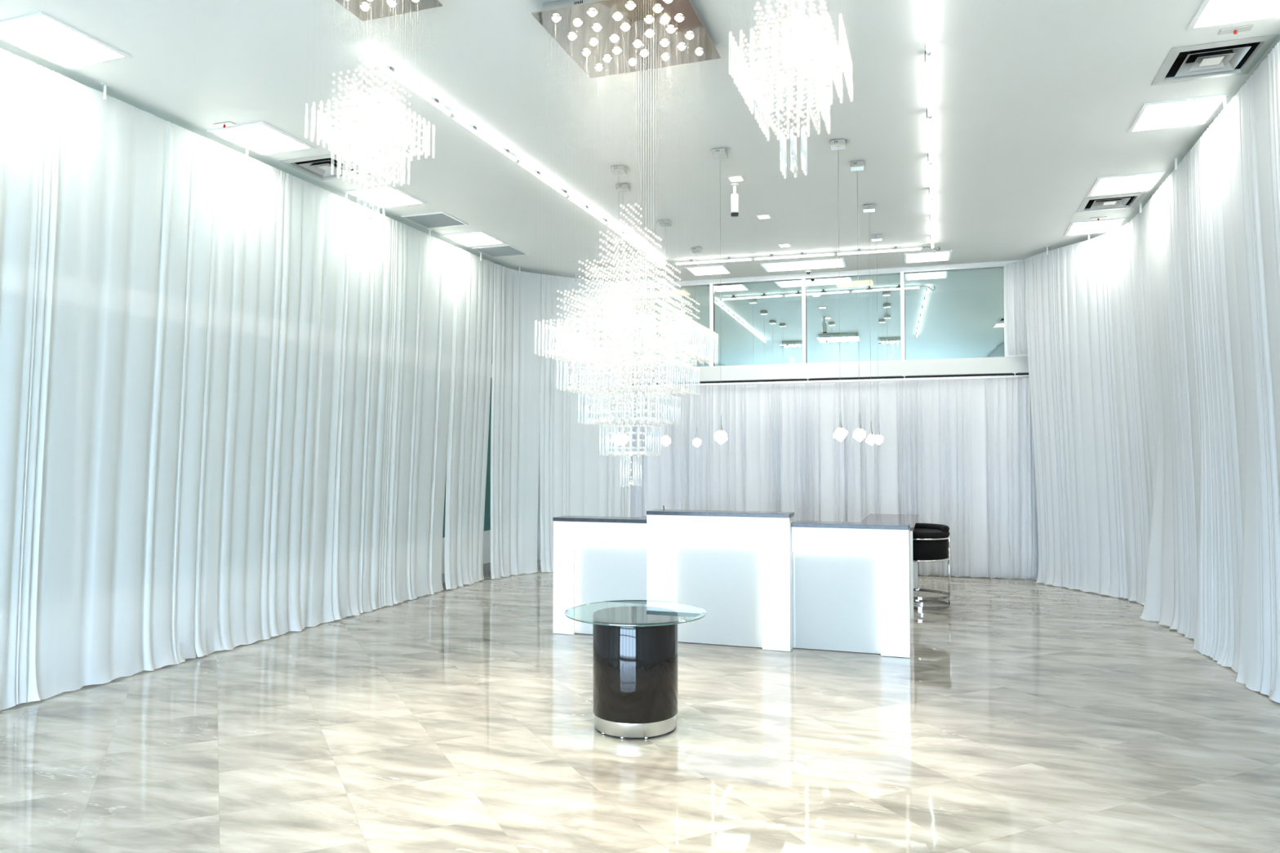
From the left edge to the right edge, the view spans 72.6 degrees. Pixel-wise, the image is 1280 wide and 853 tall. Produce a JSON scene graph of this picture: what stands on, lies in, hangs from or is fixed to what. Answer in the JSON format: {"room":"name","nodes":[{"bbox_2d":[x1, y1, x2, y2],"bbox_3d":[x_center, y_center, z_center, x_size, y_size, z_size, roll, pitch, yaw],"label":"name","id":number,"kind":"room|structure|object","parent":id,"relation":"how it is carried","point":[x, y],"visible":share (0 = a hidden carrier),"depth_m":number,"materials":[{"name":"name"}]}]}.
{"room":"reception lobby","nodes":[
{"label":"reception lobby","id":0,"kind":"room"},
{"bbox_2d":[441,364,492,573],"bbox_3d":[-4.173,-0.276,6.415,0.150,4.200,15.800,-1,-2,19],"label":"wall","id":1,"kind":"structure","parent":0,"point":[486,535],"depth_m":12.11,"materials":[{"name":"paint"}]},
{"bbox_2d":[441,562,490,583],"bbox_3d":[-4.158,1.759,6.232,0.012,0.120,15.600,-1,-2,19],"label":"baseboard","id":2,"kind":"structure","parent":1,"relation":"attached to","point":[486,566],"depth_m":12.07,"materials":[{"name":"paint"}]},
{"bbox_2d":[442,377,492,537],"bbox_3d":[-4.154,0.179,6.392,0.050,2.150,15.600,-1,-2,19],"label":"window","id":3,"kind":"structure","parent":1,"relation":"in","point":[487,499],"depth_m":12.25,"materials":[{"name":"glass"}]},
{"bbox_2d":[0,560,1279,852],"bbox_3d":[0.178,1.806,5.853,8.660,0.001,17.900,-1,-2,19],"label":"floor","id":4,"kind":"structure","parent":0,"point":[1021,716],"depth_m":4.77,"materials":[{"name":"stone"}]},
{"bbox_2d":[552,515,646,635],"bbox_3d":[-0.316,1.349,7.880,0.910,1.046,0.282,-1,-2,19],"label":"reception desk","id":5,"kind":"object","parent":4,"relation":"on","point":[596,559],"depth_m":7.83,"materials":[{"name":"white laminate"}]},
{"bbox_2d":[552,515,646,523],"bbox_3d":[-0.316,0.843,7.898,0.910,0.032,0.282,-1,-2,19],"label":"countertop","id":6,"kind":"structure","parent":5,"relation":"on","point":[562,518],"depth_m":7.81,"materials":[{"name":"stone"}]},
{"bbox_2d":[564,600,706,739],"bbox_3d":[-0.027,1.440,5.174,0.842,0.684,0.842,-1,-2,19],"label":"round glass table","id":7,"kind":"object","parent":4,"relation":"on","point":[635,645],"visible":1,"depth_m":4.97,"materials":[{"name":"black glass"}]},
{"bbox_2d":[646,509,794,651],"bbox_3d":[0.686,1.296,7.481,1.241,1.126,0.269,-1,-2,19],"label":"reception desk","id":8,"kind":"object","parent":4,"relation":"on","point":[736,566],"depth_m":7.38,"materials":[{"name":"white laminate"}]},
{"bbox_2d":[646,509,794,518],"bbox_3d":[0.686,0.749,7.500,1.241,0.032,0.269,-1,-2,19],"label":"countertop","id":9,"kind":"structure","parent":8,"relation":"on","point":[655,512],"depth_m":7.41,"materials":[{"name":"stone"}]},
{"bbox_2d":[791,520,911,657],"bbox_3d":[1.747,1.326,7.214,0.935,1.046,0.284,-1,-2,19],"label":"reception desk","id":10,"kind":"object","parent":4,"relation":"on","point":[851,580],"depth_m":7.13,"materials":[{"name":"white laminate"}]},
{"bbox_2d":[791,520,910,529],"bbox_3d":[1.747,0.820,7.232,0.935,0.032,0.284,-1,-2,19],"label":"countertop","id":11,"kind":"structure","parent":10,"relation":"on","point":[797,523],"depth_m":7.14,"materials":[{"name":"stone"}]},
{"bbox_2d":[860,513,918,618],"bbox_3d":[2.775,1.489,9.669,0.570,0.900,2.060,-1,-2,19],"label":"desk","id":12,"kind":"object","parent":4,"relation":"on","point":[912,519],"visible":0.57,"depth_m":9.62,"materials":[{"name":"laminate"}]},
{"bbox_2d":[912,523,951,609],"bbox_3d":[3.017,1.499,9.438,0.651,0.864,0.650,-1,-2,19],"label":"bar stool","id":13,"kind":"object","parent":4,"relation":"on","point":[931,542],"visible":0.59,"depth_m":9.17,"materials":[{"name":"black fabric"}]},
{"bbox_2d":[912,528,949,538],"bbox_3d":[3.017,1.156,9.450,0.650,0.070,0.650,-1,-2,19],"label":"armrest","id":14,"kind":"object","parent":13,"relation":"on","point":[918,533],"depth_m":9.18,"materials":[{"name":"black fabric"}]},
{"bbox_2d":[0,0,1279,284],"bbox_3d":[0.178,-2.392,5.999,8.660,0.001,17.900,-1,-2,19],"label":"ceiling","id":15,"kind":"structure","parent":0,"point":[1034,102],"depth_m":6.62,"materials":[{"name":"paint"}]},
{"bbox_2d":[0,11,131,70],"bbox_3d":[-3.656,-2.404,5.455,0.550,0.011,0.600,-1,-2,19],"label":"recessed light","id":16,"kind":"object","parent":15,"relation":"in","point":[41,34],"visible":1,"depth_m":5.45,"materials":[{"name":"white plastic"}]},
{"bbox_2d":[213,121,235,128],"bbox_3d":[-3.246,-2.348,6.803,0.170,0.030,0.070,-1,-2,19],"label":"sprinkler","id":17,"kind":"object","parent":15,"relation":"attached to","point":[225,124],"visible":1,"depth_m":6.79,"materials":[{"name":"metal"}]},
{"bbox_2d":[207,121,315,155],"bbox_3d":[-3.085,-2.346,7.118,0.550,0.011,0.600,-1,-2,19],"label":"recessed light","id":18,"kind":"object","parent":15,"relation":"in","point":[261,138],"visible":1,"depth_m":7.09,"materials":[{"name":"white plastic"}]},
{"bbox_2d":[279,153,370,180],"bbox_3d":[-2.813,-2.397,7.820,0.560,0.162,0.560,-1,-2,19],"label":"ceiling vent","id":19,"kind":"object","parent":15,"relation":"in","point":[327,166],"visible":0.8,"depth_m":7.81,"materials":[{"name":"metal"}]},
{"bbox_2d":[100,83,622,282],"bbox_3d":[-3.633,-2.330,6.237,1.065,0.106,15.081,-1,-2,24],"label":"curtain rod","id":20,"kind":"object","parent":15,"relation":"attached to","point":[105,86],"visible":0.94,"depth_m":7.32,"materials":[{"name":"white metal"}]},
{"bbox_2d":[0,48,54,711],"bbox_3d":[-4.177,-0.300,4.994,0.148,4.141,1.510,-1,-2,19],"label":"sheer curtain","id":21,"kind":"object","parent":20,"relation":"hanging from","point":[26,86],"visible":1,"depth_m":5.57,"materials":[{"name":"white fabric"}]},
{"bbox_2d":[26,72,214,702],"bbox_3d":[-3.714,-0.253,6.341,0.149,4.141,1.360,-1,-2,19],"label":"sheer curtain","id":22,"kind":"object","parent":20,"relation":"hanging from","point":[112,592],"visible":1,"depth_m":6.24,"materials":[{"name":"white fabric"}]},
{"bbox_2d":[194,142,346,657],"bbox_3d":[-3.227,-0.203,7.758,0.148,4.141,1.660,-1,-2,19],"label":"sheer curtain","id":23,"kind":"object","parent":20,"relation":"hanging from","point":[267,486],"visible":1,"depth_m":7.63,"materials":[{"name":"white fabric"}]},
{"bbox_2d":[332,199,454,620],"bbox_3d":[-2.633,-0.142,9.504,0.160,4.141,2.050,-1,-2,19],"label":"sheer curtain","id":24,"kind":"object","parent":20,"relation":"hanging from","point":[395,384],"visible":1,"depth_m":9.35,"materials":[{"name":"white fabric"}]},
{"bbox_2d":[444,246,493,589],"bbox_3d":[-2.134,-0.092,10.930,0.150,4.141,0.978,-1,-2,19],"label":"sheer curtain","id":25,"kind":"object","parent":20,"relation":"hanging from","point":[473,277],"visible":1,"depth_m":10.89,"materials":[{"name":"white fabric"}]},
{"bbox_2d":[490,262,541,579],"bbox_3d":[-1.701,-0.063,11.753,0.153,4.141,0.892,-2,-3,38],"label":"sheer curtain","id":26,"kind":"object","parent":20,"relation":"hanging from","point":[517,308],"visible":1,"depth_m":11.81,"materials":[{"name":"white fabric"}]},
{"bbox_2d":[539,274,632,572],"bbox_3d":[-0.737,-0.039,12.443,1.498,4.141,0.135,1,-2,-34],"label":"sheer curtain","id":27,"kind":"object","parent":20,"relation":"hanging from","point":[579,476],"visible":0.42,"depth_m":12.35,"materials":[{"name":"white fabric"}]},
{"bbox_2d":[317,0,442,219],"bbox_3d":[-1.439,-1.768,4.682,0.530,1.338,0.530,-1,-2,19],"label":"crystal chandelier","id":28,"kind":"object","parent":15,"relation":"hanging from","point":[364,10],"visible":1,"depth_m":4.69,"materials":[{"name":"glass"}]},
{"bbox_2d":[343,185,426,208],"bbox_3d":[-2.540,-2.290,8.706,0.550,0.011,0.600,-1,-2,19],"label":"recessed light","id":29,"kind":"object","parent":15,"relation":"in","point":[389,196],"visible":1,"depth_m":8.70,"materials":[{"name":"white plastic"}]},
{"bbox_2d":[350,187,420,207],"bbox_3d":[-2.540,-2.293,8.706,0.494,0.004,0.544,-1,-2,19],"label":"diffuser","id":30,"kind":"object","parent":29,"relation":"attached to","point":[381,197],"depth_m":8.70,"materials":[{"name":"white plastic"}]},
{"bbox_2d":[400,211,468,228],"bbox_3d":[-2.248,-2.261,9.557,0.520,0.011,0.520,-1,-2,19],"label":"ceiling vent","id":31,"kind":"object","parent":15,"relation":"in","point":[434,220],"visible":1,"depth_m":9.54,"materials":[{"name":"grey metal"}]},
{"bbox_2d":[440,231,506,247],"bbox_3d":[-1.978,-2.232,10.373,0.550,0.011,0.600,-1,-2,19],"label":"recessed light","id":32,"kind":"object","parent":15,"relation":"in","point":[474,238],"visible":1,"depth_m":10.36,"materials":[{"name":"white plastic"}]},
{"bbox_2d":[445,232,502,245],"bbox_3d":[-1.978,-2.235,10.373,0.494,0.004,0.544,-1,-2,19],"label":"diffuser","id":33,"kind":"object","parent":32,"relation":"attached to","point":[462,238],"depth_m":10.36,"materials":[{"name":"white plastic"}]},
{"bbox_2d":[471,244,528,257],"bbox_3d":[-1.757,-2.211,10.985,0.520,0.011,0.520,-1,-2,19],"label":"ceiling vent","id":34,"kind":"object","parent":15,"relation":"in","point":[501,251],"visible":1,"depth_m":10.97,"materials":[{"name":"grey metal"}]},
{"bbox_2d":[360,49,671,268],"bbox_3d":[-0.675,-2.259,8.563,0.080,0.089,6.543,-1,-2,19],"label":"tube light","id":35,"kind":"object","parent":15,"relation":"attached to","point":[391,70],"visible":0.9,"depth_m":6.97,"materials":[{"name":"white plastic"}]},
{"bbox_2d":[610,164,626,445],"bbox_3d":[-0.190,-1.079,7.779,0.124,2.497,0.124,-1,-2,19],"label":"pendant light","id":36,"kind":"object","parent":15,"relation":"hanging from","point":[615,170],"visible":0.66,"depth_m":7.75,"materials":[{"name":"white glass"}]},
{"bbox_2d":[615,182,631,446],"bbox_3d":[-0.161,-1.062,8.290,0.124,2.496,0.124,-1,-2,19],"label":"pendant light","id":37,"kind":"object","parent":15,"relation":"hanging from","point":[620,188],"visible":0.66,"depth_m":8.29,"materials":[{"name":"white glass"}]},
{"bbox_2d":[531,0,720,78],"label":"crystal chandelier","id":38,"kind":"object","parent":15,"relation":"hanging from","point":[594,38],"depth_m":5.18,"materials":[{"name":"metal"}]},
{"bbox_2d":[544,204,710,427],"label":"crystal chandelier","id":39,"kind":"object","parent":15,"relation":"hanging from","point":[657,347],"depth_m":5.10,"materials":[{"name":"glass"}]},
{"bbox_2d":[658,218,671,446],"bbox_3d":[0.281,-1.024,9.541,0.124,2.483,0.124,-1,-2,19],"label":"pendant light","id":40,"kind":"object","parent":15,"relation":"hanging from","point":[665,440],"visible":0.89,"depth_m":9.52,"materials":[{"name":"silver metal"}]},
{"bbox_2d":[690,246,702,447],"bbox_3d":[0.704,-0.982,10.787,0.124,2.480,0.124,-1,-2,19],"label":"pendant light","id":41,"kind":"object","parent":15,"relation":"hanging from","point":[696,442],"visible":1,"depth_m":10.77,"materials":[{"name":"silver metal"}]},
{"bbox_2d":[684,264,732,275],"bbox_3d":[0.956,-2.171,12.114,0.550,0.011,0.550,-1,-2,17],"label":"recessed light","id":42,"kind":"object","parent":15,"relation":"in","point":[709,269],"visible":1,"depth_m":12.13,"materials":[{"name":"white plastic"}]},
{"bbox_2d":[688,266,728,275],"bbox_3d":[0.956,-2.174,12.114,0.494,0.004,0.494,-1,-2,17],"label":"diffuser","id":43,"kind":"object","parent":42,"relation":"attached to","point":[701,270],"depth_m":12.13,"materials":[{"name":"white plastic"}]},
{"bbox_2d":[711,147,728,444],"bbox_3d":[0.678,-1.097,7.341,0.124,2.492,0.124,-1,-2,19],"label":"pendant light","id":44,"kind":"object","parent":15,"relation":"hanging from","point":[721,437],"visible":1,"depth_m":7.32,"materials":[{"name":"white glass"}]},
{"bbox_2d":[719,413,722,431],"bbox_3d":[0.678,-0.034,7.304,0.040,0.160,0.039,-1,-2,19],"label":"socket","id":45,"kind":"object","parent":44,"relation":"attached to","point":[721,427],"depth_m":7.30,"materials":[{"name":"silver metal"}]},
{"bbox_2d":[730,182,738,216],"bbox_3d":[0.899,-2.152,8.269,0.072,0.316,0.097,0,-2,5],"label":"spotlight","id":46,"kind":"object","parent":15,"relation":"attached to","point":[734,197],"visible":1,"depth_m":8.24,"materials":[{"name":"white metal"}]},
{"bbox_2d":[727,175,744,182],"bbox_3d":[0.894,-2.310,8.115,0.135,0.014,0.135,-1,-2,19],"label":"recessed light","id":47,"kind":"object","parent":15,"relation":"in","point":[735,178],"visible":1,"depth_m":8.08,"materials":[{"name":"white plastic"}]},
{"bbox_2d":[756,213,770,218],"bbox_3d":[1.334,-2.265,9.396,0.135,0.014,0.135,-1,-2,19],"label":"recessed light","id":48,"kind":"object","parent":15,"relation":"in","point":[765,215],"visible":1,"depth_m":9.38,"materials":[{"name":"white plastic"}]},
{"bbox_2d":[777,243,791,247],"bbox_3d":[1.772,-2.220,10.672,0.135,0.014,0.135,-1,-2,19],"label":"recessed light","id":49,"kind":"object","parent":15,"relation":"in","point":[784,245],"visible":1,"depth_m":10.64,"materials":[{"name":"white plastic"}]},
{"bbox_2d":[741,0,842,173],"bbox_3d":[0.689,-1.796,3.921,0.530,1.335,0.530,-1,-2,19],"label":"crystal chandelier","id":50,"kind":"object","parent":15,"relation":"hanging from","point":[793,168],"visible":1,"depth_m":3.89,"materials":[{"name":"glass"}]},
{"bbox_2d":[760,257,846,271],"bbox_3d":[2.215,-2.183,11.778,1.090,0.011,0.550,-1,-2,17],"label":"recessed light","id":51,"kind":"object","parent":15,"relation":"in","point":[833,262],"visible":1,"depth_m":11.76,"materials":[{"name":"white plastic"}]},
{"bbox_2d":[675,246,940,265],"bbox_3d":[2.051,-2.162,11.026,3.319,0.109,0.090,-1,-2,16],"label":"tube light","id":52,"kind":"object","parent":15,"relation":"attached to","point":[895,249],"visible":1,"depth_m":11.04,"materials":[{"name":"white plastic"}]},
{"bbox_2d":[805,269,811,274],"bbox_3d":[2.341,-2.147,12.114,0.080,0.060,0.080,-1,-2,19],"label":"dome camera","id":53,"kind":"object","parent":15,"relation":"attached to","point":[807,271],"visible":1,"depth_m":12.09,"materials":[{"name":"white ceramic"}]},
{"bbox_2d":[830,138,848,441],"bbox_3d":[1.632,-1.113,7.133,0.124,2.475,0.124,-1,-2,19],"label":"pendant light","id":54,"kind":"object","parent":15,"relation":"hanging from","point":[840,433],"visible":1,"depth_m":7.11,"materials":[{"name":"white glass"}]},
{"bbox_2d":[838,409,842,427],"bbox_3d":[1.632,-0.058,7.096,0.040,0.160,0.039,-1,-2,19],"label":"socket","id":55,"kind":"object","parent":54,"relation":"attached to","point":[840,425],"depth_m":7.09,"materials":[{"name":"silver metal"}]},
{"bbox_2d":[849,160,866,441],"bbox_3d":[1.920,-1.099,7.661,0.124,2.466,0.124,-1,-2,19],"label":"pendant light","id":56,"kind":"object","parent":15,"relation":"hanging from","point":[859,434],"visible":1,"depth_m":7.63,"materials":[{"name":"silver metal"}]},
{"bbox_2d":[857,412,861,429],"bbox_3d":[1.920,-0.048,7.625,0.040,0.160,0.039,-1,-2,19],"label":"socket","id":57,"kind":"object","parent":56,"relation":"attached to","point":[859,424],"depth_m":7.62,"materials":[{"name":"silver metal"}]},
{"bbox_2d":[862,204,877,445],"bbox_3d":[2.371,-1.045,8.971,0.124,2.482,0.124,-1,-2,19],"label":"pendant light","id":58,"kind":"object","parent":15,"relation":"hanging from","point":[871,438],"visible":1,"depth_m":8.95,"materials":[{"name":"white glass"}]},
{"bbox_2d":[869,421,872,435],"bbox_3d":[2.371,0.013,8.934,0.040,0.160,0.039,-1,-2,19],"label":"socket","id":59,"kind":"object","parent":58,"relation":"attached to","point":[871,432],"depth_m":8.93,"materials":[{"name":"silver metal"}]},
{"bbox_2d":[871,234,884,444],"bbox_3d":[2.781,-1.014,10.190,0.124,2.458,0.124,-1,-2,19],"label":"pendant light","id":60,"kind":"object","parent":15,"relation":"hanging from","point":[880,438],"visible":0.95,"depth_m":10.17,"materials":[{"name":"white glass"}]},
{"bbox_2d":[876,422,879,435],"bbox_3d":[2.781,0.032,10.154,0.040,0.160,0.039,-1,-2,19],"label":"socket","id":61,"kind":"object","parent":60,"relation":"attached to","point":[878,433],"depth_m":10.15,"materials":[{"name":"silver metal"}]},
{"bbox_2d":[904,250,951,263],"bbox_3d":[3.732,-2.200,11.300,0.570,0.011,0.550,-1,-2,17],"label":"recessed light","id":62,"kind":"object","parent":15,"relation":"in","point":[942,255],"visible":1,"depth_m":11.29,"materials":[{"name":"white plastic"}]},
{"bbox_2d":[924,0,933,248],"bbox_3d":[2.507,-2.304,7.524,0.042,0.071,6.500,-1,-2,19],"label":"tube light","id":63,"kind":"object","parent":15,"relation":"attached to","point":[927,55],"visible":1,"depth_m":6.28,"materials":[{"name":"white plastic"}]},
{"bbox_2d":[1063,217,1127,235],"bbox_3d":[5.130,-2.251,9.827,0.550,0.011,0.600,-1,-2,19],"label":"recessed light","id":64,"kind":"object","parent":15,"relation":"in","point":[1087,227],"visible":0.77,"depth_m":9.80,"materials":[{"name":"white plastic"}]},
{"bbox_2d":[1067,219,1123,234],"bbox_3d":[5.130,-2.254,9.827,0.494,0.004,0.544,-1,-2,19],"label":"diffuser","id":65,"kind":"object","parent":64,"relation":"attached to","point":[1087,227],"depth_m":9.81,"materials":[{"name":"white plastic"}]},
{"bbox_2d":[1089,216,1107,220],"bbox_3d":[4.987,-2.255,9.474,0.170,0.030,0.070,-1,-2,19],"label":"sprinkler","id":66,"kind":"object","parent":15,"relation":"attached to","point":[1104,217],"visible":1,"depth_m":9.46,"materials":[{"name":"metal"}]},
{"bbox_2d":[1076,192,1145,212],"bbox_3d":[4.802,-2.359,8.907,0.540,0.162,0.540,-1,-2,19],"label":"ceiling vent","id":67,"kind":"object","parent":15,"relation":"in","point":[1124,201],"visible":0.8,"depth_m":8.94,"materials":[{"name":"metal"}]},
{"bbox_2d":[1087,171,1164,196],"bbox_3d":[4.613,-2.305,8.293,0.550,0.011,0.600,-1,-2,19],"label":"recessed light","id":68,"kind":"object","parent":15,"relation":"in","point":[1141,182],"visible":1,"depth_m":8.28,"materials":[{"name":"white plastic"}]},
{"bbox_2d":[1044,96,1226,254],"bbox_3d":[3.362,-2.414,3.840,0.823,0.106,15.098,-1,-2,15],"label":"curtain rod","id":69,"kind":"object","parent":15,"relation":"attached to","point":[1175,158],"visible":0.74,"depth_m":7.59,"materials":[{"name":"white metal"}]},
{"bbox_2d":[1024,237,1110,595],"bbox_3d":[5.163,-0.104,10.606,0.177,4.141,1.180,1,-2,-17],"label":"pleated curtain","id":70,"kind":"object","parent":69,"relation":"hanging from","point":[1063,346],"visible":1,"depth_m":10.52,"materials":[{"name":"white fabric"}]},
{"bbox_2d":[1094,203,1158,604],"bbox_3d":[5.311,-0.148,9.324,0.272,4.141,1.516,0,-2,8],"label":"pleated curtain","id":71,"kind":"object","parent":69,"relation":"hanging from","point":[1123,290],"visible":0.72,"depth_m":9.62,"materials":[{"name":"white fabric"}]},
{"bbox_2d":[1139,155,1199,642],"bbox_3d":[4.860,-0.197,7.948,0.208,4.141,1.472,0,-2,14],"label":"pleated curtain","id":72,"kind":"object","parent":69,"relation":"hanging from","point":[1171,576],"visible":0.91,"depth_m":7.94,"materials":[{"name":"white fabric"}]},
{"bbox_2d":[1186,105,1244,672],"bbox_3d":[4.470,-0.239,6.732,0.125,4.141,1.112,-1,-2,17],"label":"pleated curtain","id":73,"kind":"object","parent":69,"relation":"hanging from","point":[1211,239],"visible":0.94,"depth_m":6.72,"materials":[{"name":"white fabric"}]},
{"bbox_2d":[1227,40,1279,702],"bbox_3d":[4.041,-0.283,5.479,0.131,4.141,1.560,-1,-2,18],"label":"pleated curtain","id":74,"kind":"object","parent":69,"relation":"hanging from","point":[1254,111],"visible":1,"depth_m":5.84,"materials":[{"name":"white fabric"}]},
{"bbox_2d":[1127,93,1231,133],"bbox_3d":[4.061,-2.364,6.591,0.550,0.011,0.600,-1,-2,19],"label":"recessed light","id":75,"kind":"object","parent":15,"relation":"in","point":[1200,110],"visible":1,"depth_m":6.57,"materials":[{"name":"white plastic"}]},
{"bbox_2d":[1151,33,1279,85],"bbox_3d":[3.749,-2.470,5.718,0.580,0.162,0.580,-1,-2,19],"label":"ceiling vent","id":76,"kind":"object","parent":15,"relation":"in","point":[1238,56],"visible":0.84,"depth_m":5.74,"materials":[{"name":"metal"}]},
{"bbox_2d":[1186,0,1279,31],"bbox_3d":[3.486,-2.423,4.918,0.550,0.011,0.600,-1,-2,19],"label":"recessed light","id":77,"kind":"object","parent":15,"relation":"in","point":[1211,13],"visible":1,"depth_m":5.09,"materials":[{"name":"white plastic"}]},
{"bbox_2d":[1217,24,1253,35],"bbox_3d":[3.621,-2.401,5.294,0.170,0.030,0.070,-1,-2,19],"label":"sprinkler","id":78,"kind":"object","parent":15,"relation":"attached to","point":[1246,28],"visible":1,"depth_m":5.29,"materials":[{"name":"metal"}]},
{"bbox_2d":[537,259,1028,578],"bbox_3d":[2.394,-0.067,12.386,9.100,4.200,0.340,-1,-2,17],"label":"wall","id":79,"kind":"structure","parent":0,"point":[1008,365],"depth_m":12.12,"materials":[{"name":"paint"}]},
{"bbox_2d":[632,266,1005,368],"bbox_3d":[2.321,-1.496,12.373,5.330,1.215,0.051,-1,-2,17],"label":"window","id":80,"kind":"structure","parent":79,"relation":"in","point":[960,313],"depth_m":12.21,"materials":[{"name":"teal glass"}]},
{"bbox_2d":[634,373,1029,387],"bbox_3d":[2.353,-0.642,12.233,5.732,0.071,0.068,-1,-2,17],"label":"curtain rod","id":81,"kind":"object","parent":79,"relation":"attached to","point":[1013,373],"visible":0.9,"depth_m":11.98,"materials":[{"name":"white metal"}]},
{"bbox_2d":[630,383,683,517],"bbox_3d":[0.005,0.715,12.934,1.315,2.668,0.151,-1,-2,16],"label":"curtain","id":82,"kind":"object","parent":81,"relation":"hanging from","point":[656,477],"visible":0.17,"depth_m":12.86,"materials":[{"name":"white fabric"}]},
{"bbox_2d":[681,382,729,511],"bbox_3d":[0.965,0.705,12.647,0.714,2.668,0.138,-1,-2,19],"label":"curtain","id":83,"kind":"object","parent":81,"relation":"hanging from","point":[706,467],"visible":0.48,"depth_m":12.65,"materials":[{"name":"white fabric"}]},
{"bbox_2d":[729,380,808,521],"bbox_3d":[1.837,0.695,12.366,1.121,2.668,0.147,-1,-2,19],"label":"curtain","id":84,"kind":"object","parent":81,"relation":"hanging from","point":[769,424],"visible":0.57,"depth_m":12.36,"materials":[{"name":"white fabric"}]},
{"bbox_2d":[807,378,866,522],"bbox_3d":[2.737,0.685,12.077,0.791,2.668,0.119,-1,-2,19],"label":"curtain","id":85,"kind":"object","parent":81,"relation":"hanging from","point":[837,470],"visible":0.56,"depth_m":12.08,"materials":[{"name":"white fabric"}]},
{"bbox_2d":[866,376,964,577],"bbox_3d":[3.713,0.674,11.780,1.250,2.668,0.147,-1,-2,19],"label":"curtain","id":86,"kind":"object","parent":81,"relation":"hanging from","point":[917,468],"visible":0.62,"depth_m":11.75,"materials":[{"name":"white fabric"}]},
{"bbox_2d":[961,374,1038,579],"bbox_3d":[4.733,0.663,11.459,0.910,2.668,0.142,-1,-2,17],"label":"curtain","id":87,"kind":"object","parent":81,"relation":"hanging from","point":[1000,499],"visible":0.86,"depth_m":11.45,"materials":[{"name":"white fabric"}]},
{"bbox_2d":[1006,260,1027,355],"bbox_3d":[4.916,-1.539,11.346,0.081,1.220,0.255,2,-3,-40],"label":"curtain","id":88,"kind":"object","parent":79,"relation":"on","point":[1015,282],"visible":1,"depth_m":11.34,"materials":[{"name":"white fabric"}]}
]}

